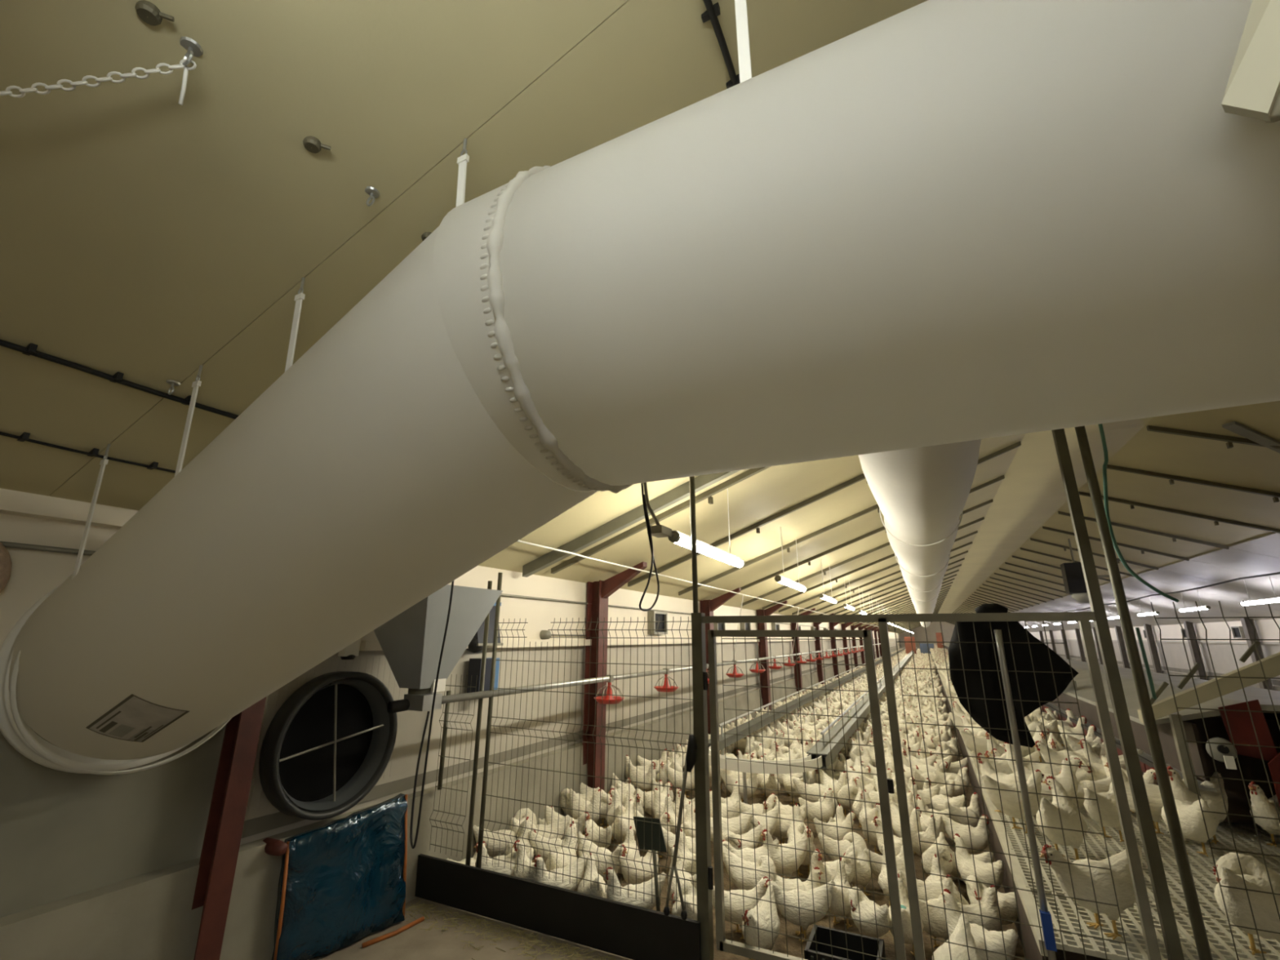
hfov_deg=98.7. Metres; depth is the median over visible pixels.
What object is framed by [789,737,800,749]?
hen
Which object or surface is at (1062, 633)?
steel column
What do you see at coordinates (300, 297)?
strap
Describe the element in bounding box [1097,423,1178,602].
hose
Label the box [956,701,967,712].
hen
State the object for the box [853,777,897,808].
hen
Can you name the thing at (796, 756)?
hen
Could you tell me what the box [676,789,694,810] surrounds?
hen
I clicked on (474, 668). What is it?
control box
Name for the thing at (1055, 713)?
hen
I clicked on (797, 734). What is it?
hen
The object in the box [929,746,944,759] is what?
hen
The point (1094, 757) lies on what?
hen
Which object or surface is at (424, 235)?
cap
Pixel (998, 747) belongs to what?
hen
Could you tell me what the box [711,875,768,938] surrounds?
hen
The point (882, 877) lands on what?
hen
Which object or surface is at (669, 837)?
hen
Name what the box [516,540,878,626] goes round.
rope
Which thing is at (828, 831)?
hen
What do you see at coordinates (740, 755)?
hen
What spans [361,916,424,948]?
strip
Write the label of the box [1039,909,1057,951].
tape
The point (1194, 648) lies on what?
steel column
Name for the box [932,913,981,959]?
hen
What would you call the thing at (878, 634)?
steel column
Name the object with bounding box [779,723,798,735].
hen
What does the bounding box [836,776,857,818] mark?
hen
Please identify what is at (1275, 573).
cable
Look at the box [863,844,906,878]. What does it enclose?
hen
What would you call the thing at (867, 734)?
hen
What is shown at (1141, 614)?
tube light
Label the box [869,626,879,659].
steel column
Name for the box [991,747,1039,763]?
hen
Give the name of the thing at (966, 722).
hen
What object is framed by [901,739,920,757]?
hen
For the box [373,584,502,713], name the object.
hopper
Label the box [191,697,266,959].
steel column
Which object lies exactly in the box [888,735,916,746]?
hen
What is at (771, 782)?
hen
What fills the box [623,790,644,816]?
hen
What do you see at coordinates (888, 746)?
hen
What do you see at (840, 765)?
hen
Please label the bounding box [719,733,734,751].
hen
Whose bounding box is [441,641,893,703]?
pipe
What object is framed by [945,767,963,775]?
hen
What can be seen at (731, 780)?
hen
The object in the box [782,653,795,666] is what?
pan
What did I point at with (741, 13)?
strap
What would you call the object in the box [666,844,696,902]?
hen
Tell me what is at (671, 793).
hen
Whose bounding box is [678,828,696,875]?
hen
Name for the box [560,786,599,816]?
hen
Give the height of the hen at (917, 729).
0.370 m
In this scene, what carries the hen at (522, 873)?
on the floor at (411, 944)
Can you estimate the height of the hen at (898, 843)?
0.338 m
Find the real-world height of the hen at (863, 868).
0.286 m
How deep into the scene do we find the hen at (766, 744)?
7.84 m
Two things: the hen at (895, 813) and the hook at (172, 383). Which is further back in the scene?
the hen at (895, 813)
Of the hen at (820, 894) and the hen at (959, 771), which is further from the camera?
the hen at (959, 771)
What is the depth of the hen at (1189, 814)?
3.24 m
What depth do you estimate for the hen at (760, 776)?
6.09 m
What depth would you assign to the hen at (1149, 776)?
4.03 m
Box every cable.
[0,338,238,418]
[0,431,175,473]
[409,580,453,848]
[701,0,739,88]
[1063,572,1279,612]
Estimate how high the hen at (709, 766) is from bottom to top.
0.314 m
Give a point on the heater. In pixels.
(1073, 580)
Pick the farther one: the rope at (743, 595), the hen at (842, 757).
the rope at (743, 595)
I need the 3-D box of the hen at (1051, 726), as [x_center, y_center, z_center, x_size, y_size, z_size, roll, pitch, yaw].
[4.597,2.916,6.249,0.434,0.354,0.242,4,-16,-13]
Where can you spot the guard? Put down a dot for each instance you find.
(373, 656)
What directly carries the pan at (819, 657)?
hanging from the pipe
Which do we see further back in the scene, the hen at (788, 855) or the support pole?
the hen at (788, 855)
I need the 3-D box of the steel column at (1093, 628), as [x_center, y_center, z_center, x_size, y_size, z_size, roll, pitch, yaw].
[21.341,7.986,25.518,0.200,2.224,0.200,-7,-18,26]
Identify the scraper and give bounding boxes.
[633,816,666,911]
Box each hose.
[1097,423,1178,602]
[1135,627,1156,698]
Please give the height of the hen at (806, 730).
0.331 m
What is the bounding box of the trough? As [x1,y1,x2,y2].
[708,646,917,804]
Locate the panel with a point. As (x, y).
(342, 882)
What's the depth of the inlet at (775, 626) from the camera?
13.35 m
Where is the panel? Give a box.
[271,793,407,959]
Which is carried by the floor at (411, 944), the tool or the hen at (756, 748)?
the hen at (756, 748)
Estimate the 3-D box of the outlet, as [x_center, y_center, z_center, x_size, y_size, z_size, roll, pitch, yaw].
[-1.399,1.362,3.499,0.146,0.120,0.150,-7,-18,26]
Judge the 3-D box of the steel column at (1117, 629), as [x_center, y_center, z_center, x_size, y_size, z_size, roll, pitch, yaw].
[19.754,7.109,22.466,0.200,2.224,0.200,-7,-18,26]
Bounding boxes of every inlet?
[473,602,503,645]
[647,610,667,634]
[713,622,725,630]
[739,622,751,630]
[771,622,779,630]
[1180,628,1186,638]
[1231,626,1245,638]
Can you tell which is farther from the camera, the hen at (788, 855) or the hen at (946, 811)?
the hen at (946, 811)
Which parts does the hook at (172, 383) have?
plate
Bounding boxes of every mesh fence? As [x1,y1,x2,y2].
[429,572,697,913]
[1150,600,1279,959]
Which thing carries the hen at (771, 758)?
on the floor at (411, 944)
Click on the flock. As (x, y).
(925, 687)
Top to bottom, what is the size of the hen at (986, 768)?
0.384 m
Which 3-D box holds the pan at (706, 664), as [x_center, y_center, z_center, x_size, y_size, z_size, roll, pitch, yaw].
[0.924,2.722,7.739,0.304,0.258,0.304,-7,-18,26]
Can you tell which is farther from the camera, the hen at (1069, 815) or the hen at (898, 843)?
the hen at (898, 843)
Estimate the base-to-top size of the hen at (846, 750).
0.314 m
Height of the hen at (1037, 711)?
0.394 m
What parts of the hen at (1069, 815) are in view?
leg, leg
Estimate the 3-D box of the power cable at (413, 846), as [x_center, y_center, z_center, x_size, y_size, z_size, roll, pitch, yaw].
[-1.136,0.941,3.092,0.051,2.021,0.372,9,-18,-29]
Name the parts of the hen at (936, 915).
leg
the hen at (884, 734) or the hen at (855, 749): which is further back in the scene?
the hen at (884, 734)
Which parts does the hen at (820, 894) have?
leg, leg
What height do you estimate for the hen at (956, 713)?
0.343 m
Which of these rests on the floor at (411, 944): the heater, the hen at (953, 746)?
the hen at (953, 746)
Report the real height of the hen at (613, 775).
0.256 m
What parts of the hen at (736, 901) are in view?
leg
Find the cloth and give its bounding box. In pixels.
[947,603,1078,747]
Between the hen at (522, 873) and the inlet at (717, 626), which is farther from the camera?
the inlet at (717, 626)
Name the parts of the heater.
arm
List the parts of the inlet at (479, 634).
sill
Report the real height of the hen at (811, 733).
0.304 m
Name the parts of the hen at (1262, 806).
leg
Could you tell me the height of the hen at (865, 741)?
0.264 m
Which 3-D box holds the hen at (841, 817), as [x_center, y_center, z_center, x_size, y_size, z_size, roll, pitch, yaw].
[1.681,2.965,4.700,0.224,0.278,0.424,-9,-18,28]
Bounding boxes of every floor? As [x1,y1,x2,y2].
[308,657,1025,959]
[931,655,1279,959]
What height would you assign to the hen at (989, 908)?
0.310 m
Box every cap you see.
[134,0,174,26]
[302,136,330,153]
[421,231,431,240]
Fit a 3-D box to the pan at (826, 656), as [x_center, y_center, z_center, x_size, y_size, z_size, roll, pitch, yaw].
[5.822,5.429,17.163,0.304,0.258,0.304,-7,-18,26]
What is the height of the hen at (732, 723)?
0.366 m
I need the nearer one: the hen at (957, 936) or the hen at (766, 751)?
the hen at (957, 936)
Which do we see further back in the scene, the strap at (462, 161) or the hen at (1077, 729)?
the hen at (1077, 729)
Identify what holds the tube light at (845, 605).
hanging from the ceiling
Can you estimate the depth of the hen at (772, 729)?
9.04 m
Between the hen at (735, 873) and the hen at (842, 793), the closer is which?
the hen at (735, 873)
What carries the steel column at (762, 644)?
on the floor at (411, 944)
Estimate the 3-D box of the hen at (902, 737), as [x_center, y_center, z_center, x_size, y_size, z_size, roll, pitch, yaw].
[3.973,3.912,8.127,0.208,0.359,0.393,3,-16,-8]
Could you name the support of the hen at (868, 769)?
on the floor at (411, 944)
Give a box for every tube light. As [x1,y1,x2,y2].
[643,476,745,568]
[774,526,807,591]
[818,561,837,603]
[843,579,854,610]
[857,591,866,614]
[1106,607,1119,619]
[1137,597,1159,616]
[1177,589,1210,612]
[1239,576,1279,605]
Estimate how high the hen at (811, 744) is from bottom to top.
0.331 m
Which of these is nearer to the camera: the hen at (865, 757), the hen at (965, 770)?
the hen at (965, 770)
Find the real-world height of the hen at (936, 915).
0.345 m
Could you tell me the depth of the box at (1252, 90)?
0.68 m
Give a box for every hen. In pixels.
[445,840,486,866]
[472,825,518,857]
[473,842,531,875]
[503,816,533,860]
[508,808,537,835]
[512,839,535,880]
[518,814,570,855]
[528,821,577,863]
[532,853,587,890]
[537,806,554,825]
[543,804,590,839]
[545,823,577,871]
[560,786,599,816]
[568,788,602,835]
[577,831,626,881]
[577,853,607,898]
[579,782,607,794]
[583,818,611,848]
[590,783,626,828]
[603,866,666,909]
[605,787,626,840]
[610,785,644,807]
[611,772,631,787]
[611,799,635,844]
[614,826,639,874]
[616,782,635,794]
[619,849,658,884]
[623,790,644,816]
[625,755,658,782]
[626,761,656,791]
[634,810,671,857]
[635,779,662,811]
[637,748,668,782]
[643,781,671,817]
[652,777,673,801]
[653,787,679,818]
[656,760,671,786]
[658,794,678,834]
[662,826,711,855]
[664,764,694,798]
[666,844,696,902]
[667,753,685,768]
[668,744,682,758]
[669,748,682,772]
[671,801,711,824]
[671,880,697,920]
[674,787,694,804]
[675,743,684,755]
[675,801,695,837]
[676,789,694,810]
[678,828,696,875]
[693,809,752,841]
[708,764,724,789]
[709,789,739,818]
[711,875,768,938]
[719,721,734,731]
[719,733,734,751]
[720,772,758,802]
[720,781,741,805]
[722,824,761,849]
[722,838,778,862]
[722,844,776,893]
[724,769,750,778]
[725,745,732,753]
[728,753,737,758]
[733,734,755,755]
[736,749,757,759]
[736,792,776,816]
[738,805,780,847]
[739,716,746,724]
[742,752,748,759]
[742,883,780,959]
[743,738,772,759]
[745,735,759,758]
[751,730,764,738]
[751,751,774,759]
[751,755,774,760]
[753,729,777,742]
[753,742,777,759]
[755,725,766,736]
[756,773,778,796]
[757,731,784,749]
[759,743,784,748]
[760,773,780,799]
[760,829,808,878]
[762,753,769,760]
[762,800,805,844]
[763,879,835,942]
[765,726,778,737]
[769,721,785,732]
[771,793,806,819]
[773,752,799,760]
[774,866,823,891]
[776,719,789,728]
[776,745,796,758]
[777,726,801,746]
[777,771,808,795]
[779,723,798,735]
[780,744,808,753]
[781,773,809,804]
[785,725,799,729]
[786,803,813,840]
[787,818,815,875]
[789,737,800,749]
[790,735,802,746]
[792,777,835,802]
[793,720,822,734]
[793,728,817,742]
[793,746,808,758]
[798,788,834,822]
[800,740,809,750]
[801,728,822,742]
[802,725,817,734]
[807,754,837,771]
[807,768,821,784]
[808,737,815,748]
[809,848,857,885]
[813,811,855,840]
[817,728,822,737]
[817,783,838,817]
[817,831,867,861]
[818,768,848,809]
[822,766,855,782]
[824,732,848,756]
[824,769,838,781]
[827,804,845,823]
[828,857,852,928]
[834,755,854,772]
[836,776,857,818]
[838,741,848,759]
[838,751,845,761]
[843,844,871,895]
[844,764,871,782]
[848,729,864,745]
[848,737,869,752]
[848,740,862,758]
[848,886,889,937]
[849,745,872,765]
[851,734,867,745]
[852,786,862,827]
[853,725,871,742]
[853,756,865,774]
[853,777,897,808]
[854,777,875,791]
[857,737,873,746]
[858,789,878,839]
[860,768,892,791]
[861,760,888,777]
[861,803,881,853]
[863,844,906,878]
[866,762,906,778]
[868,741,892,766]
[870,724,887,733]
[871,728,900,743]
[872,816,902,856]
[873,774,896,791]
[878,845,908,905]
[882,730,903,737]
[883,739,893,756]
[884,749,894,772]
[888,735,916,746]
[888,873,924,957]
[889,791,914,817]
[890,803,922,853]
[891,782,917,808]
[892,771,909,786]
[897,870,968,905]
[899,729,916,743]
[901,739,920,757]
[901,746,912,755]
[902,748,937,767]
[902,763,918,780]
[903,725,920,738]
[905,732,913,739]
[905,776,915,789]
[905,782,940,808]
[906,756,947,773]
[907,729,927,734]
[911,761,942,784]
[911,814,938,856]
[912,770,936,790]
[914,731,941,749]
[915,739,929,759]
[915,794,951,817]
[916,797,944,835]
[917,749,952,772]
[918,874,956,947]
[920,730,941,739]
[920,742,942,752]
[920,831,953,875]
[922,777,955,798]
[924,853,959,892]
[928,727,936,750]
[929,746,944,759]
[929,794,965,811]
[930,737,956,752]
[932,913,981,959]
[933,765,969,789]
[933,773,966,796]
[936,755,968,773]
[937,812,990,854]
[937,835,993,881]
[940,724,951,742]
[941,888,1017,959]
[942,736,958,757]
[942,748,957,762]
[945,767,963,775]
[945,791,982,827]
[948,711,979,730]
[951,708,973,719]
[952,701,969,715]
[953,833,1004,889]
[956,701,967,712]
[956,884,1001,931]
[959,729,998,755]
[961,715,984,735]
[964,728,1004,743]
[965,874,1017,931]
[970,742,1015,775]
[977,752,1019,813]
[981,768,1044,833]
[984,746,1013,759]
[985,731,1013,755]
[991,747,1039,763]
[1008,757,1078,803]
[1020,733,1035,756]
[1022,756,1084,776]
[1024,713,1050,725]
[1026,719,1057,738]
[1028,712,1033,721]
[1031,708,1040,720]
[1032,725,1048,761]
[1033,740,1101,765]
[1035,708,1075,746]
[1035,775,1088,859]
[1040,715,1087,743]
[1040,733,1065,762]
[1040,843,1142,939]
[1042,710,1059,719]
[1044,706,1057,719]
[1057,724,1097,741]
[1058,768,1111,809]
[1060,733,1102,751]
[1065,733,1115,756]
[1067,755,1126,782]
[1077,738,1142,764]
[1083,782,1124,842]
[1101,755,1156,813]
[1103,761,1184,834]
[1160,798,1217,857]
[1166,765,1228,844]
[1212,852,1279,955]
[1247,781,1279,847]
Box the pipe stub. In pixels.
[262,837,287,856]
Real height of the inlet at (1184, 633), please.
0.300 m
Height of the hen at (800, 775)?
0.323 m
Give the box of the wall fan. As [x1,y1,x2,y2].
[258,671,397,820]
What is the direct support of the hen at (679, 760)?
on the floor at (411, 944)
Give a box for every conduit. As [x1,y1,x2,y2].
[0,541,847,630]
[551,634,586,635]
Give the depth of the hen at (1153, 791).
3.70 m
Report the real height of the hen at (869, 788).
0.269 m
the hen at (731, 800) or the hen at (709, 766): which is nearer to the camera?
the hen at (731, 800)
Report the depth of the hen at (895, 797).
5.23 m
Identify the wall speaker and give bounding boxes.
[466,637,482,653]
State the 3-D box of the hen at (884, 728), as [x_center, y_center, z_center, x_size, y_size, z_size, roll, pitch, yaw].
[3.844,4.131,8.857,0.367,0.335,0.194,7,-17,-23]
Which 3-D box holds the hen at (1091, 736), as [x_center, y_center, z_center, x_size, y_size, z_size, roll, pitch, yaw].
[4.659,2.779,5.835,0.227,0.392,0.413,9,-18,-29]
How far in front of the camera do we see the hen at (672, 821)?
4.68 m
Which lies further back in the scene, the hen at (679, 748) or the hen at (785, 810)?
the hen at (679, 748)
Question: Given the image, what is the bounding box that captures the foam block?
[0,542,12,592]
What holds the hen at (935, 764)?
on the floor at (411, 944)
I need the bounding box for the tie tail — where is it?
[177,66,188,105]
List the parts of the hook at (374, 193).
plate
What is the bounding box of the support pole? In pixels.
[1074,426,1213,959]
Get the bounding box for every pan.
[593,675,624,704]
[653,668,679,692]
[706,663,709,684]
[725,660,744,677]
[749,657,765,672]
[767,655,782,669]
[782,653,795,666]
[795,652,807,662]
[805,651,816,662]
[814,650,824,659]
[822,649,831,658]
[828,648,836,657]
[834,648,843,656]
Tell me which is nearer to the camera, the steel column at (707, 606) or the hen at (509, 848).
the hen at (509, 848)
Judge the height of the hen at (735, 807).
0.338 m
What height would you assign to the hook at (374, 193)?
0.051 m
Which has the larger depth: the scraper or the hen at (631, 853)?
the hen at (631, 853)
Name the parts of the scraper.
blade, handle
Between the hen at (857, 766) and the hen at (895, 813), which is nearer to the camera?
the hen at (895, 813)
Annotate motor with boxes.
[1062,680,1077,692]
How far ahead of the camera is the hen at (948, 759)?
6.78 m
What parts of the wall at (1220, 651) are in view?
panel, panel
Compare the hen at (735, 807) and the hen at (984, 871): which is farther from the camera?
the hen at (735, 807)
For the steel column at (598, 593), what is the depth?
5.90 m
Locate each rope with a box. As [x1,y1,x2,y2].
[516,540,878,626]
[733,595,743,660]
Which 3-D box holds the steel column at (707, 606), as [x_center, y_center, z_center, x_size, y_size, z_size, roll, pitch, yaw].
[1.331,2.999,8.832,0.680,2.477,0.200,-7,-18,26]
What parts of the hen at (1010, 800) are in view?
leg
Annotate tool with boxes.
[663,734,697,920]
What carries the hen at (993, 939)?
on the floor at (411, 944)
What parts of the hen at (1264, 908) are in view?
leg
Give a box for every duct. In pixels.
[0,0,1279,774]
[857,439,981,627]
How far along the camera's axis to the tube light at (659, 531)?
3.81 m
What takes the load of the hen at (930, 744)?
on the floor at (411, 944)
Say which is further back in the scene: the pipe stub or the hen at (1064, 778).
the hen at (1064, 778)
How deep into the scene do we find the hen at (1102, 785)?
4.13 m
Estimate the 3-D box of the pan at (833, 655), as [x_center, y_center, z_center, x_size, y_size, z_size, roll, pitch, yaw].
[6.434,5.767,18.341,0.304,0.258,0.304,-7,-18,26]
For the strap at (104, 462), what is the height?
0.554 m
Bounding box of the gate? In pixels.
[689,428,1184,959]
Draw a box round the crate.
[804,924,885,959]
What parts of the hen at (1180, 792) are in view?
leg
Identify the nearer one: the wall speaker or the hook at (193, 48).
the hook at (193, 48)
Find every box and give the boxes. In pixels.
[466,657,499,693]
[1221,0,1279,122]
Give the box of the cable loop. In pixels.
[639,482,659,611]
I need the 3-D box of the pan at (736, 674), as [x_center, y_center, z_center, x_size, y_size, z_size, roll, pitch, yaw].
[1.537,3.060,8.918,0.304,0.258,0.304,-7,-18,26]
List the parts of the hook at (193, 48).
plate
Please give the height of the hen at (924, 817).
0.345 m
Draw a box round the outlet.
[407,688,432,694]
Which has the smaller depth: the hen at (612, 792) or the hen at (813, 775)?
the hen at (612, 792)
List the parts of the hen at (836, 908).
leg, leg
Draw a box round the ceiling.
[0,0,1279,633]
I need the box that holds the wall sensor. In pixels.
[337,638,360,659]
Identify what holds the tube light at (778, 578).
hanging from the ceiling
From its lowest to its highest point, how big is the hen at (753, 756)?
0.275 m
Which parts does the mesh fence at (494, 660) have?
post, post, post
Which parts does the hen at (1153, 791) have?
leg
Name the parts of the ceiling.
panel, panel, panel, panel, panel, panel, panel, panel, panel, panel, panel, panel, panel, panel, panel, panel, panel, panel, panel, panel, panel, panel, panel, panel, panel, panel, panel, panel, panel, panel, panel, panel, panel, panel, panel, lining panel, panel, lining panel, panel, lining panel, panel, lining panel, panel, lining panel, lining panel, panel, lining panel, lining panel, lining panel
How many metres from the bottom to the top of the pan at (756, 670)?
0.258 m
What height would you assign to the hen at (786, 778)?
0.317 m
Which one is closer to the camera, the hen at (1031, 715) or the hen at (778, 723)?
the hen at (1031, 715)
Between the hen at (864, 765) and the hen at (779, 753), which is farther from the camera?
the hen at (779, 753)
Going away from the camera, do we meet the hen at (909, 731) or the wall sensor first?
the wall sensor
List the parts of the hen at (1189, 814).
leg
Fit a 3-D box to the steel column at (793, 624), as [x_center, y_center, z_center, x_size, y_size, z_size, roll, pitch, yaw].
[4.504,4.752,14.937,0.680,2.477,0.200,-7,-18,26]
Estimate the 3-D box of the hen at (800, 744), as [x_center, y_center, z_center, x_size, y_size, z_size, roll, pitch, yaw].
[2.338,3.954,8.168,0.225,0.276,0.383,-10,-19,32]
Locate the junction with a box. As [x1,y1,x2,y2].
[539,630,551,639]
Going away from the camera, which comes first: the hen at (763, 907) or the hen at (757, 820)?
the hen at (763, 907)
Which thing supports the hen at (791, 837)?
on the floor at (411, 944)
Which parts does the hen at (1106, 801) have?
leg, leg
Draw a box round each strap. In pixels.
[71,444,110,579]
[173,364,202,477]
[284,276,305,371]
[455,137,469,207]
[734,0,751,83]
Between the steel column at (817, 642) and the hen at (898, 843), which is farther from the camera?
the steel column at (817, 642)
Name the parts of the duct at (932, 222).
printed panel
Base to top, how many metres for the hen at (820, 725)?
0.335 m
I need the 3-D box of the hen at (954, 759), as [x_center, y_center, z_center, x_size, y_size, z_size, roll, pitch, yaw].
[4.142,3.728,7.367,0.202,0.298,0.440,-7,-17,23]
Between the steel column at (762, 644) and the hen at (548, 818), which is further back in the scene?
the steel column at (762, 644)
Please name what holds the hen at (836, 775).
on the floor at (411, 944)
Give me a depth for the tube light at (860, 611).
14.18 m
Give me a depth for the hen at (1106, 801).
3.52 m
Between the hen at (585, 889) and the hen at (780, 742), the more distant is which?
the hen at (780, 742)
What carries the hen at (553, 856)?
on the floor at (411, 944)
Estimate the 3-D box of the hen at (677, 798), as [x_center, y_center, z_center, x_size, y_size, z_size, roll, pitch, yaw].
[0.451,3.154,5.335,0.201,0.248,0.380,9,-18,-29]
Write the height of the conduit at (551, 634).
0.019 m
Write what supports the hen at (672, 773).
on the floor at (411, 944)
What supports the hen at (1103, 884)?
on the floor at (1217, 928)
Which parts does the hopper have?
motor, tag plate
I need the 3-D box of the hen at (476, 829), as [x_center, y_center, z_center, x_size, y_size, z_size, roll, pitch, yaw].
[-1.087,2.816,4.255,0.434,0.295,0.199,6,-17,-19]
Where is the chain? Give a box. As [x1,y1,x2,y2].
[0,58,196,97]
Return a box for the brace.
[1222,421,1279,453]
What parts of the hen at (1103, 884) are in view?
leg, leg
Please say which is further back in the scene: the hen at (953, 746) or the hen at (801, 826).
the hen at (953, 746)
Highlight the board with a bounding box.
[414,853,701,959]
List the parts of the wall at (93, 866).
service panel, panel, panel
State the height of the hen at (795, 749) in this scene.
0.370 m
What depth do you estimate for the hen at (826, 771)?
6.17 m
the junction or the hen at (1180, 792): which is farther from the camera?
the junction
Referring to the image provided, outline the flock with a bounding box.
[736,644,1042,737]
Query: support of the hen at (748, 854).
on the floor at (411, 944)
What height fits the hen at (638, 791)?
0.293 m
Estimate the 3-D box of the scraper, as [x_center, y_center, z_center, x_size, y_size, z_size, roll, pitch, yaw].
[0.052,2.304,3.195,0.235,0.598,0.061,-7,-18,26]
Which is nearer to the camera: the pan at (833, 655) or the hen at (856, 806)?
the hen at (856, 806)
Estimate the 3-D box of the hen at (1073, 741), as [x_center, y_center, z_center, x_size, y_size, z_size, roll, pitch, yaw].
[4.295,2.581,5.203,0.458,0.423,0.245,-1,-16,4]
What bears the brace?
attached to the ceiling
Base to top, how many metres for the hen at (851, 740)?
0.360 m
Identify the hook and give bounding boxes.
[165,379,180,395]
[179,36,203,66]
[364,186,379,206]
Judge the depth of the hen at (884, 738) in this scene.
8.24 m
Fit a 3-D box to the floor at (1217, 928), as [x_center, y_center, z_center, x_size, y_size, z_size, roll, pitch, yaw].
[21.760,12.589,38.458,2.245,0.450,85.200,-7,-18,26]
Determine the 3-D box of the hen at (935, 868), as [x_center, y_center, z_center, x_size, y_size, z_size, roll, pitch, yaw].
[1.979,2.667,3.618,0.212,0.262,0.400,-5,-17,19]
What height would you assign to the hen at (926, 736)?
0.316 m
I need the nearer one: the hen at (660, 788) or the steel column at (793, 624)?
the hen at (660, 788)
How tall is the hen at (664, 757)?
0.377 m
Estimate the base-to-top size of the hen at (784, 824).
0.342 m
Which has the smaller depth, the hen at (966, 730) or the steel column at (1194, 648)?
the hen at (966, 730)
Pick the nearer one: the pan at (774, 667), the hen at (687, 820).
the hen at (687, 820)
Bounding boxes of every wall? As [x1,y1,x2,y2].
[0,488,901,959]
[899,622,955,648]
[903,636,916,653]
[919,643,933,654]
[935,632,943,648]
[1030,618,1279,691]
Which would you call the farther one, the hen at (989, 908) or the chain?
the hen at (989, 908)
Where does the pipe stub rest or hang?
attached to the wall at (93, 866)
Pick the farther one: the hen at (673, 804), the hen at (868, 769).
the hen at (868, 769)
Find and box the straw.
[404,899,624,959]
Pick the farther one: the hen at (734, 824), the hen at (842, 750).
the hen at (842, 750)
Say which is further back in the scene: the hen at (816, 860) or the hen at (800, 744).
the hen at (800, 744)
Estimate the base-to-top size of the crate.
0.140 m
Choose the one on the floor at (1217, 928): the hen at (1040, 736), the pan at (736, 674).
the hen at (1040, 736)
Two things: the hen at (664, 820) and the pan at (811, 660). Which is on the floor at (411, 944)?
the hen at (664, 820)
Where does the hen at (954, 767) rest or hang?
on the floor at (411, 944)
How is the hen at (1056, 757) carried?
on the floor at (1217, 928)
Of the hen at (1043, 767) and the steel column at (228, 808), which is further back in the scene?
the hen at (1043, 767)
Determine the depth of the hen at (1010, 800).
3.70 m
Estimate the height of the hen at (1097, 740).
0.331 m
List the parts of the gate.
post, rail, post, bolt rod, post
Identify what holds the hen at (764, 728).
on the floor at (411, 944)
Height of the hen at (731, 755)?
0.295 m
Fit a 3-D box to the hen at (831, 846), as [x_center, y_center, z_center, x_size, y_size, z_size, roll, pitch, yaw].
[1.504,2.777,4.076,0.365,0.301,0.207,2,-16,-5]
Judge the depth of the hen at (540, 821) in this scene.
4.62 m
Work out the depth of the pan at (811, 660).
14.72 m
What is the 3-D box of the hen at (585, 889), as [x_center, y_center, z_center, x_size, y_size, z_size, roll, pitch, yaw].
[-0.298,2.592,3.464,0.197,0.303,0.443,3,-16,-10]
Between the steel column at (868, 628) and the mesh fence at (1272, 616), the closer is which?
the mesh fence at (1272, 616)
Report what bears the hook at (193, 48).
attached to the ceiling
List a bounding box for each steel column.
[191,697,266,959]
[582,561,647,790]
[700,587,741,734]
[756,600,787,711]
[791,608,815,693]
[813,613,834,684]
[829,622,840,678]
[840,622,853,672]
[850,622,864,668]
[857,622,871,664]
[864,624,875,630]
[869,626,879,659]
[873,628,879,657]
[877,630,881,656]
[1039,631,1044,644]
[1048,630,1057,653]
[1060,629,1070,659]
[1075,628,1085,662]
[1092,626,1102,664]
[1114,626,1129,668]
[1143,623,1162,673]
[1182,621,1207,679]
[1240,617,1274,690]
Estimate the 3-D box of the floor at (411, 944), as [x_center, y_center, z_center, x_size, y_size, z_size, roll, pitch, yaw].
[21.218,12.191,36.062,11.220,0.100,93.000,-7,-18,26]
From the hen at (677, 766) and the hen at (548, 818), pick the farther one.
the hen at (677, 766)
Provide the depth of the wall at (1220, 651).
16.46 m
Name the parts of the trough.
leg, leg, leg, guard rail, guard rail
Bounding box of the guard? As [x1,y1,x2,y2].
[248,656,399,813]
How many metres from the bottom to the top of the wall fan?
0.800 m
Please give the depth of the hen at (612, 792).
4.80 m
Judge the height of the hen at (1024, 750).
0.417 m
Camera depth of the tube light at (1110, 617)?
17.93 m
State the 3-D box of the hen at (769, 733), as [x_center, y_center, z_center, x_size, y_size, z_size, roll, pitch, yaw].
[2.071,4.054,8.597,0.222,0.323,0.391,2,-16,-5]
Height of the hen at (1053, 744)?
0.357 m
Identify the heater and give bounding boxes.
[1060,538,1109,603]
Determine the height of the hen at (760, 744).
0.265 m
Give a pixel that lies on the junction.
(544, 634)
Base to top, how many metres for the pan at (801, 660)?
0.258 m
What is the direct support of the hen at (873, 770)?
on the floor at (411, 944)
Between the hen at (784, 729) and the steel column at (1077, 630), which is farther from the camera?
the steel column at (1077, 630)

